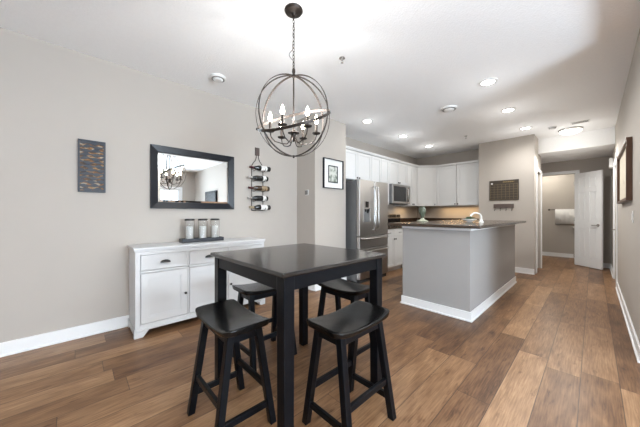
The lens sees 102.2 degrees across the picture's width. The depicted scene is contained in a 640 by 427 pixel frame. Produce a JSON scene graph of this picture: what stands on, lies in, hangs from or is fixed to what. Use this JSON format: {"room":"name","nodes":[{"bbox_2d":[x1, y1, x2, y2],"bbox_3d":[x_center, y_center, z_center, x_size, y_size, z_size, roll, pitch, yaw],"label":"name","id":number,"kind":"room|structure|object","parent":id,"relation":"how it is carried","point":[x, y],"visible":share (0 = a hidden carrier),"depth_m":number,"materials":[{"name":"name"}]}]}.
{"room":"dining room","nodes":[
{"label":"dining room","id":0,"kind":"room"},
{"bbox_2d":[0,27,416,342],"bbox_3d":[-0.911,-0.181,3.932,10.270,2.743,0.190,0,0,-43],"label":"wall","id":1,"kind":"structure","parent":0,"point":[64,250],"depth_m":2.56,"materials":[{"name":"paint"}]},
{"bbox_2d":[0,315,128,357],"bbox_3d":[-2.437,1.133,2.343,5.670,0.115,0.026,0,0,-43],"label":"baseboard","id":2,"kind":"structure","parent":1,"relation":"attached to","point":[20,345],"depth_m":2.38,"materials":[{"name":"white paint"}]},
{"bbox_2d":[78,138,105,192],"bbox_3d":[-2.235,-0.463,2.529,0.204,0.505,0.030,0,0,-43],"label":"art panel","id":3,"kind":"object","parent":1,"relation":"attached to","point":[91,154],"visible":1,"depth_m":2.52,"materials":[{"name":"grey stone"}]},
{"bbox_2d":[150,144,233,208],"bbox_3d":[-1.529,-0.416,3.191,0.966,0.712,0.035,0,0,-43],"label":"wall mirror","id":4,"kind":"object","parent":1,"relation":"attached to","point":[180,178],"visible":1,"depth_m":3.13,"materials":[{"name":"black wood"}]},
{"bbox_2d":[160,154,226,201],"bbox_3d":[-1.537,-0.416,3.198,0.774,0.520,0.014,0,0,-43],"label":"mirror glass","id":5,"kind":"object","parent":4,"relation":"attached to","point":[183,178],"depth_m":3.16,"materials":[{"name":"silver mirror"}]},
{"bbox_2d":[251,147,265,210],"bbox_3d":[-0.883,-0.503,3.741,0.194,0.923,0.121,0,0,-43],"label":"wine rack","id":6,"kind":"object","parent":1,"relation":"attached to","point":[257,150],"visible":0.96,"depth_m":3.75,"materials":[{"name":"black metal"}]},
{"bbox_2d":[247,175,267,181],"bbox_3d":[-0.896,-0.513,3.719,0.313,0.078,0.078,0,0,-43],"label":"wine bottle","id":7,"kind":"object","parent":6,"relation":"in","point":[259,178],"visible":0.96,"depth_m":3.70,"materials":[{"name":"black glass"}]},
{"bbox_2d":[247,196,267,200],"bbox_3d":[-0.897,-0.223,3.718,0.313,0.078,0.078,0,0,-43],"label":"wine bottle","id":8,"kind":"object","parent":6,"relation":"in","point":[259,198],"visible":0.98,"depth_m":3.71,"materials":[{"name":"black glass"}]},
{"bbox_2d":[248,186,269,190],"bbox_3d":[-0.884,-0.368,3.730,0.325,0.078,0.078,0,0,-43],"label":"wine bottle","id":9,"kind":"object","parent":6,"relation":"in","point":[259,188],"visible":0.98,"depth_m":3.71,"materials":[{"name":"brown glass"}]},
{"bbox_2d":[249,165,270,171],"bbox_3d":[-0.871,-0.660,3.743,0.325,0.078,0.078,0,0,-43],"label":"wine bottle","id":10,"kind":"object","parent":6,"relation":"in","point":[259,168],"visible":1,"depth_m":3.73,"materials":[{"name":"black glass"}]},
{"bbox_2d":[249,205,270,209],"bbox_3d":[-0.871,-0.091,3.743,0.325,0.078,0.078,0,0,-43],"label":"wine bottle","id":11,"kind":"object","parent":6,"relation":"in","point":[259,207],"visible":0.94,"depth_m":3.73,"materials":[{"name":"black glass"}]},
{"bbox_2d":[346,146,372,181],"bbox_3d":[0.615,-0.935,5.034,0.883,0.590,0.372,0,0,-43],"label":"upper cabinet","id":12,"kind":"object","parent":1,"relation":"attached to","point":[358,161],"visible":0.64,"depth_m":4.93,"materials":[{"name":"white paint"}]},
{"bbox_2d":[371,153,389,204],"bbox_3d":[1.175,-0.713,5.562,0.653,1.035,0.372,0,0,-43],"label":"upper cabinet","id":13,"kind":"object","parent":1,"relation":"attached to","point":[380,164],"visible":0.44,"depth_m":5.44,"materials":[{"name":"white paint"}]},
{"bbox_2d":[389,158,407,185],"bbox_3d":[1.704,-0.950,6.062,0.798,0.560,0.372,0,0,-43],"label":"upper cabinet","id":14,"kind":"object","parent":1,"relation":"attached to","point":[397,168],"visible":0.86,"depth_m":5.91,"materials":[{"name":"white paint"}]},
{"bbox_2d":[389,184,409,204],"bbox_3d":[1.743,-0.440,6.018,0.785,0.431,0.468,0,0,-43],"label":"microwave","id":15,"kind":"object","parent":14,"relation":"attached to","point":[398,194],"visible":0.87,"depth_m":5.82,"materials":[{"name":"silver metal"}]},
{"bbox_2d":[394,163,418,205],"bbox_3d":[2.198,-0.713,6.527,0.556,1.035,0.372,0,0,-43],"label":"upper cabinet","id":16,"kind":"object","parent":1,"relation":"attached to","point":[412,170],"visible":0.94,"depth_m":6.40,"materials":[{"name":"white paint"}]},
{"bbox_2d":[412,165,436,206],"bbox_3d":[2.742,-0.713,6.818,0.684,1.035,0.697,0,0,-43],"label":"upper cabinet","id":17,"kind":"object","parent":1,"relation":"attached to","point":[426,174],"visible":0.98,"depth_m":6.60,"materials":[{"name":"white paint"}]},
{"bbox_2d":[0,0,639,158],"bbox_3d":[0.966,-1.603,1.942,10.270,0.100,8.900,0,0,-43],"label":"ceiling","id":18,"kind":"structure","parent":0,"point":[559,63],"depth_m":2.53,"materials":[{"name":"paint"}]},
{"bbox_2d":[210,73,225,82],"bbox_3d":[-1.159,-1.530,2.934,0.170,0.046,0.170,0,0,-43],"label":"smoke detector","id":19,"kind":"object","parent":18,"relation":"attached to","point":[219,78],"visible":1,"depth_m":2.90,"materials":[{"name":"white plastic"}]},
{"bbox_2d":[256,3,330,157],"bbox_3d":[-0.201,-0.988,1.968,0.565,1.131,0.510,0,0,3],"label":"chandelier","id":20,"kind":"object","parent":18,"relation":"hanging from","point":[292,10],"visible":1,"depth_m":1.95,"materials":[{"name":"brown metal"}]},
{"bbox_2d":[361,119,372,122],"bbox_3d":[0.791,-1.549,4.320,0.192,0.008,0.192,0,0,-43],"label":"recessed light","id":21,"kind":"object","parent":18,"relation":"in","point":[364,120],"visible":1,"depth_m":4.32,"materials":[{"name":"white"}]},
{"bbox_2d":[441,105,456,111],"bbox_3d":[1.895,-1.530,3.791,0.220,0.046,0.220,0,0,-43],"label":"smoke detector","id":22,"kind":"object","parent":18,"relation":"in","point":[449,108],"visible":1,"depth_m":3.74,"materials":[{"name":"white plastic"}]},
{"bbox_2d":[478,78,497,86],"bbox_3d":[1.982,-1.549,3.043,0.192,0.008,0.192,0,0,-43],"label":"recessed light","id":23,"kind":"object","parent":18,"relation":"in","point":[490,81],"visible":1,"depth_m":3.04,"materials":[{"name":"white plastic"}]},
{"bbox_2d":[500,107,515,112],"bbox_3d":[2.818,-1.549,3.862,0.192,0.008,0.192,0,0,-43],"label":"recessed light","id":24,"kind":"object","parent":18,"relation":"in","point":[510,109],"visible":1,"depth_m":3.86,"materials":[{"name":"white"}]},
{"bbox_2d":[519,126,531,129],"bbox_3d":[3.727,-1.549,4.677,0.192,0.008,0.192,0,0,-43],"label":"recessed light","id":25,"kind":"object","parent":18,"relation":"in","point":[526,127],"visible":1,"depth_m":4.68,"materials":[{"name":"white"}]},
{"bbox_2d":[558,126,583,134],"bbox_3d":[4.602,-1.506,4.740,0.340,0.093,0.340,0,0,-43],"label":"dome light","id":26,"kind":"object","parent":18,"relation":"attached to","point":[570,130],"visible":1,"depth_m":4.66,"materials":[{"name":"white glass"}]},
{"bbox_2d":[570,119,589,124],"bbox_3d":[4.402,-1.549,4.369,0.150,0.008,0.240,0,0,-43],"label":"ceiling vent","id":27,"kind":"object","parent":18,"relation":"in","point":[588,120],"visible":1,"depth_m":4.37,"materials":[{"name":"white plastic"}]},
{"bbox_2d":[0,255,639,426],"bbox_3d":[2.104,1.240,3.016,13.400,0.100,8.900,0,0,-43],"label":"floor","id":28,"kind":"structure","parent":0,"point":[555,349],"depth_m":2.00,"materials":[{"name":"wood"}]},
{"bbox_2d":[128,237,264,339],"bbox_3d":[-1.372,0.760,3.059,1.421,0.860,0.427,0,0,-43],"label":"sideboard","id":29,"kind":"object","parent":28,"relation":"on","point":[168,281],"visible":0.75,"depth_m":2.68,"materials":[{"name":"white paint"}]},
{"bbox_2d":[128,237,264,252],"bbox_3d":[-1.376,0.349,3.063,1.419,0.038,0.415,0,0,-43],"label":"countertop","id":30,"kind":"structure","parent":29,"relation":"on","point":[135,248],"depth_m":2.84,"materials":[{"name":"white paint"}]},
{"bbox_2d":[179,236,223,242],"bbox_3d":[-1.403,0.307,3.076,0.470,0.044,0.124,0,0,-43],"label":"tray","id":31,"kind":"object","parent":29,"relation":"on","point":[182,240],"visible":1,"depth_m":3.01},
{"bbox_2d":[185,219,194,238],"bbox_3d":[-1.505,0.187,2.980,0.106,0.258,0.106,0,0,-43],"label":"candle jar","id":32,"kind":"object","parent":31,"relation":"on","point":[189,223],"visible":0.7,"depth_m":2.94,"materials":[{"name":"clear glass"}]},
{"bbox_2d":[198,219,207,237],"bbox_3d":[-1.399,0.187,3.080,0.106,0.258,0.106,0,0,-43],"label":"candle jar","id":33,"kind":"object","parent":31,"relation":"in","point":[202,223],"visible":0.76,"depth_m":3.04,"materials":[{"name":"clear glass"}]},
{"bbox_2d":[210,218,219,236],"bbox_3d":[-1.294,0.187,3.179,0.106,0.258,0.106,0,0,-43],"label":"candle jar","id":34,"kind":"object","parent":31,"relation":"on","point":[214,221],"visible":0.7,"depth_m":3.13,"materials":[{"name":"clear glass"}]},
{"bbox_2d":[187,299,275,426],"bbox_3d":[-0.522,0.884,1.508,0.357,0.613,0.478,0,0,-43],"label":"stool","id":35,"kind":"object","parent":28,"relation":"on","point":[229,320],"visible":1,"depth_m":1.45,"materials":[{"name":"black wood"}]},
{"bbox_2d":[232,282,296,371],"bbox_3d":[-0.467,0.884,2.171,0.478,0.613,0.357,0,0,-43],"label":"stool","id":36,"kind":"object","parent":28,"relation":"on","point":[252,292],"visible":0.51,"depth_m":2.05,"materials":[{"name":"black wood"}]},
{"bbox_2d":[210,243,386,426],"bbox_3d":[-0.160,0.733,1.808,0.870,0.914,0.890,0,0,-43],"label":"dining table","id":37,"kind":"object","parent":28,"relation":"on","point":[286,269],"visible":0.89,"depth_m":1.55,"materials":[{"name":"black wood"}]},
{"bbox_2d":[317,278,369,359],"bbox_3d":[0.208,0.884,2.169,0.357,0.613,0.478,0,0,-43],"label":"stool","id":38,"kind":"object","parent":28,"relation":"on","point":[341,288],"visible":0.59,"depth_m":2.11,"materials":[{"name":"black wood"}]},
{"bbox_2d":[302,300,395,426],"bbox_3d":[0.171,0.884,1.488,0.478,0.613,0.357,0,0,-43],"label":"stool","id":39,"kind":"object","parent":28,"relation":"on","point":[344,326],"visible":1,"depth_m":1.44,"materials":[{"name":"black wood"}]},
{"bbox_2d":[346,179,388,283],"bbox_3d":[0.769,0.300,4.872,0.875,1.779,0.768,0,0,-43],"label":"refrigerator","id":40,"kind":"object","parent":28,"relation":"on","point":[366,200],"visible":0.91,"depth_m":4.52,"materials":[{"name":"silver metal"}]},
{"bbox_2d":[387,228,402,270],"bbox_3d":[1.339,0.750,5.535,0.840,0.880,0.636,0,0,-43],"label":"base cabinet","id":41,"kind":"object","parent":28,"relation":"on","point":[395,239],"visible":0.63,"depth_m":5.34,"materials":[{"name":"white paint"}]},
{"bbox_2d":[388,226,401,228],"bbox_3d":[1.335,0.292,5.539,0.840,0.034,0.625,0,0,-43],"label":"countertop","id":42,"kind":"structure","parent":41,"relation":"on","point":[389,227],"depth_m":5.37,"materials":[{"name":"stone"}]},
{"bbox_2d":[388,214,402,266],"bbox_3d":[1.954,0.580,6.069,0.778,1.160,0.691,0,0,-43],"label":"range","id":43,"kind":"object","parent":28,"relation":"on","point":[392,218],"visible":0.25,"depth_m":6.30,"materials":[{"name":"silver metal"}]},
{"bbox_2d":[400,224,516,322],"bbox_3d":[2.237,0.674,3.952,2.410,1.032,0.862,0,0,-43],"label":"kitchen island","id":44,"kind":"object","parent":28,"relation":"on","point":[458,273],"visible":0.82,"depth_m":3.17,"materials":[{"name":"grey paint"}]},
{"bbox_2d":[387,220,525,228],"bbox_3d":[2.238,0.140,3.967,2.640,0.036,1.100,0,0,-43],"label":"island countertop","id":45,"kind":"structure","parent":44,"relation":"on","point":[475,224],"depth_m":3.21,"materials":[{"name":"stone"}]},
{"bbox_2d":[417,206,427,221],"bbox_3d":[1.596,0.004,4.021,0.176,0.236,0.176,0,0,-43],"label":"vase","id":46,"kind":"object","parent":45,"relation":"on","point":[422,210],"visible":1,"depth_m":3.98,"materials":[{"name":"green ceramic"}]},
{"bbox_2d":[462,217,476,221],"bbox_3d":[2.153,0.081,3.722,0.210,0.082,0.210,0,0,-43],"label":"serving bowl","id":47,"kind":"object","parent":45,"relation":"on","point":[467,219],"visible":0.91,"depth_m":3.68,"materials":[{"name":"white ceramic"}]},
{"bbox_2d":[470,212,483,222],"bbox_3d":[2.160,0.051,3.557,0.179,0.142,0.059,0,0,7],"label":"faucet","id":48,"kind":"object","parent":45,"relation":"on","point":[479,214],"visible":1,"depth_m":3.54,"materials":[{"name":"white metal"}]},
{"bbox_3d":[3.087,0.750,6.473,0.646,0.880,1.670,0,0,-43],"label":"base cabinet","id":49,"kind":"object","parent":28,"relation":"on","visible":0},
{"bbox_2d":[401,218,478,221],"bbox_3d":[2.949,0.212,6.343,1.035,0.194,1.670,0,0,-43],"label":"countertop","id":50,"kind":"structure","parent":49,"relation":"on","point":[402,219],"depth_m":6.88,"materials":[{"name":"stone"}]},
{"bbox_2d":[297,113,345,247],"bbox_3d":[-0.021,-0.181,4.438,0.720,2.743,0.595,0,0,-43],"label":"wall","id":51,"kind":"structure","parent":0,"point":[321,214],"depth_m":4.17,"materials":[{"name":"paint"}]},
{"bbox_2d":[314,277,346,290],"bbox_3d":[0.192,1.133,4.212,0.740,0.115,0.026,0,0,-43],"label":"baseboard","id":52,"kind":"structure","parent":51,"relation":"attached to","point":[316,287],"depth_m":3.99,"materials":[{"name":"white paint"}]},
{"bbox_2d":[323,157,343,189],"bbox_3d":[0.222,-0.650,4.230,0.462,0.480,0.036,0,0,-43],"label":"framed picture","id":53,"kind":"object","parent":51,"relation":"attached to","point":[333,170],"visible":1,"depth_m":4.23,"materials":[{"name":"black wood"}]},
{"bbox_2d":[329,166,336,181],"bbox_3d":[0.214,-0.645,4.227,0.191,0.246,0.001,0,0,-43],"label":"print","id":54,"kind":"object","parent":53,"relation":"attached to","point":[332,169],"depth_m":4.22},
{"bbox_2d":[479,136,533,274],"bbox_3d":[4.091,-0.181,5.605,0.696,2.743,0.960,0,0,-43],"label":"wall","id":55,"kind":"structure","parent":0,"point":[504,159],"depth_m":5.36,"materials":[{"name":"paint"}]},
{"bbox_2d":[489,179,518,200],"bbox_3d":[3.835,-0.491,5.388,0.022,0.418,0.512,0,0,-43],"label":"wall calendar","id":56,"kind":"object","parent":55,"relation":"attached to","point":[502,189],"visible":1,"depth_m":5.37,"materials":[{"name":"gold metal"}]},
{"bbox_2d":[494,204,513,210],"bbox_3d":[3.819,-0.131,5.377,0.061,0.148,0.350,0,0,-43],"label":"key rack","id":57,"kind":"object","parent":55,"relation":"attached to","point":[500,206],"visible":1,"depth_m":5.38,"materials":[{"name":"grey wood"}]},
{"bbox_2d":[417,127,614,217],"bbox_3d":[4.068,-0.181,6.013,0.170,2.743,3.696,0,0,-43],"label":"wall","id":58,"kind":"structure","parent":0,"point":[600,137],"depth_m":5.35,"materials":[{"name":"paint"}]},
{"bbox_2d":[436,163,456,205],"bbox_3d":[3.244,-0.713,6.515,0.372,1.035,0.483,0,0,-43],"label":"upper cabinet","id":59,"kind":"object","parent":58,"relation":"attached to","point":[446,174],"visible":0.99,"depth_m":6.41,"materials":[{"name":"white paint"}]},
{"bbox_2d":[456,160,478,205],"bbox_3d":[3.587,-0.713,6.151,0.372,1.035,0.513,0,0,-43],"label":"upper cabinet","id":60,"kind":"object","parent":58,"relation":"attached to","point":[467,171],"visible":0.82,"depth_m":6.05,"materials":[{"name":"white paint"}]},
{"bbox_2d":[525,134,540,274],"bbox_3d":[4.451,-0.181,5.381,0.860,2.743,0.140,0,0,-43],"label":"wall","id":61,"kind":"structure","parent":0,"point":[530,140],"depth_m":5.09,"materials":[{"name":"paint"}]},
{"bbox_2d":[537,174,537,267],"bbox_3d":[4.536,0.158,5.451,0.630,2.045,0.035,0,0,-43],"label":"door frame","id":62,"kind":"structure","parent":61,"relation":"in","point":[537,174],"depth_m":5.61,"materials":[{"name":"white paint"}]},
{"bbox_2d":[536,167,541,272],"bbox_3d":[4.585,0.131,5.399,0.756,2.118,0.018,0,0,-43],"label":"trim","id":63,"kind":"structure","parent":61,"relation":"attached to","point":[537,169],"depth_m":5.24,"materials":[{"name":"white paint"}]},
{"bbox_2d":[538,174,540,267],"bbox_3d":[4.785,-0.181,5.697,0.060,2.743,0.140,0,0,-43],"label":"door frame","id":64,"kind":"structure","parent":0,"point":[539,175],"depth_m":5.64,"materials":[{"name":"paint"}]},
{"bbox_2d":[542,174,574,253],"bbox_3d":[6.542,-0.030,7.340,0.150,2.440,2.500,0,0,-43],"label":"wall","id":65,"kind":"structure","parent":0,"point":[558,191],"depth_m":7.17,"materials":[{"name":"paint"}]},
{"bbox_2d":[542,252,573,257],"bbox_3d":[6.483,1.137,7.273,0.026,0.105,2.216,0,0,-43],"label":"baseboard","id":66,"kind":"structure","parent":65,"relation":"attached to","point":[543,253],"depth_m":7.14,"materials":[{"name":"white paint"}]},
{"bbox_3d":[6.644,-0.110,7.065,0.074,0.048,0.607,0,0,-43],"label":"towel bar","id":67,"kind":"object","parent":65,"relation":"attached to","visible":0},
{"bbox_2d":[555,209,574,223],"bbox_3d":[6.656,0.078,7.007,0.043,0.405,0.401,0,0,-43],"label":"towel","id":68,"kind":"object","parent":67,"relation":"hanging from","point":[562,216],"visible":0.95,"depth_m":7.01,"materials":[{"name":"white fabric"}]},
{"bbox_2d":[541,156,610,263],"bbox_3d":[5.963,-0.030,6.081,0.120,2.440,1.196,0,0,-43],"label":"wall","id":69,"kind":"structure","parent":0,"point":[601,163],"depth_m":5.69,"materials":[{"name":"paint"}]},
{"bbox_2d":[542,170,579,175],"bbox_3d":[5.722,0.090,6.236,0.018,2.200,0.780,0,0,-43],"label":"trim","id":70,"kind":"structure","parent":69,"relation":"attached to","point":[573,171],"depth_m":6.17,"materials":[{"name":"white paint"}]},
{"bbox_2d":[574,170,602,269],"bbox_3d":[5.931,0.128,5.713,0.146,2.100,0.606,0,0,2],"label":"door","id":71,"kind":"structure","parent":69,"relation":"in","point":[588,218],"depth_m":5.66,"materials":[{"name":"white paint"}]},
{"bbox_2d":[603,263,609,267],"bbox_3d":[6.147,1.137,5.779,0.026,0.105,0.470,0,0,-43],"label":"baseboard","id":72,"kind":"structure","parent":69,"relation":"attached to","point":[605,265],"depth_m":5.65,"materials":[{"name":"white paint"}]},
{"bbox_2d":[540,145,614,163],"bbox_3d":[5.716,-1.280,6.561,3.080,0.060,2.500,0,0,-43],"label":"ceiling","id":73,"kind":"structure","parent":0,"point":[605,151],"depth_m":5.45,"materials":[{"name":"paint"}]},
{"bbox_2d":[611,29,639,342],"bbox_3d":[4.946,-0.181,4.208,6.470,2.743,0.134,0,0,-43],"label":"wall","id":74,"kind":"structure","parent":0,"point":[628,120],"depth_m":2.63,"materials":[{"name":"paint"}]},
{"bbox_2d":[609,158,613,167],"bbox_3d":[5.705,-0.990,5.057,0.200,0.180,0.056,0,0,-43],"label":"door chime","id":75,"kind":"object","parent":74,"relation":"attached to","point":[611,160],"visible":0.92,"depth_m":4.99,"materials":[{"name":"white plastic"}]},
{"bbox_2d":[613,156,617,286],"bbox_3d":[5.079,0.133,4.438,0.910,2.115,0.018,0,0,-43],"label":"trim","id":76,"kind":"structure","parent":74,"relation":"attached to","point":[615,160],"depth_m":4.66,"materials":[{"name":"white paint"}]},
{"bbox_2d":[617,137,632,203],"bbox_3d":[3.601,-0.450,3.061,1.440,0.630,0.042,0,0,-43],"label":"framed art","id":77,"kind":"object","parent":74,"relation":"attached to","point":[625,157],"visible":1,"depth_m":2.85,"materials":[{"name":"brown wood"}]},
{"bbox_2d":[615,282,639,362],"bbox_3d":[3.636,1.137,3.082,3.020,0.105,0.026,0,0,-43],"label":"baseboard","id":78,"kind":"structure","parent":74,"relation":"attached to","point":[633,336],"depth_m":2.59,"materials":[{"name":"white paint"}]},
{"bbox_2d":[631,211,633,222],"bbox_3d":[3.030,0.030,2.501,0.072,0.116,0.011,0,0,-43],"label":"light switch","id":79,"kind":"object","parent":74,"relation":"attached to","point":[632,214],"visible":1,"depth_m":2.49,"materials":[{"name":"white plastic"}]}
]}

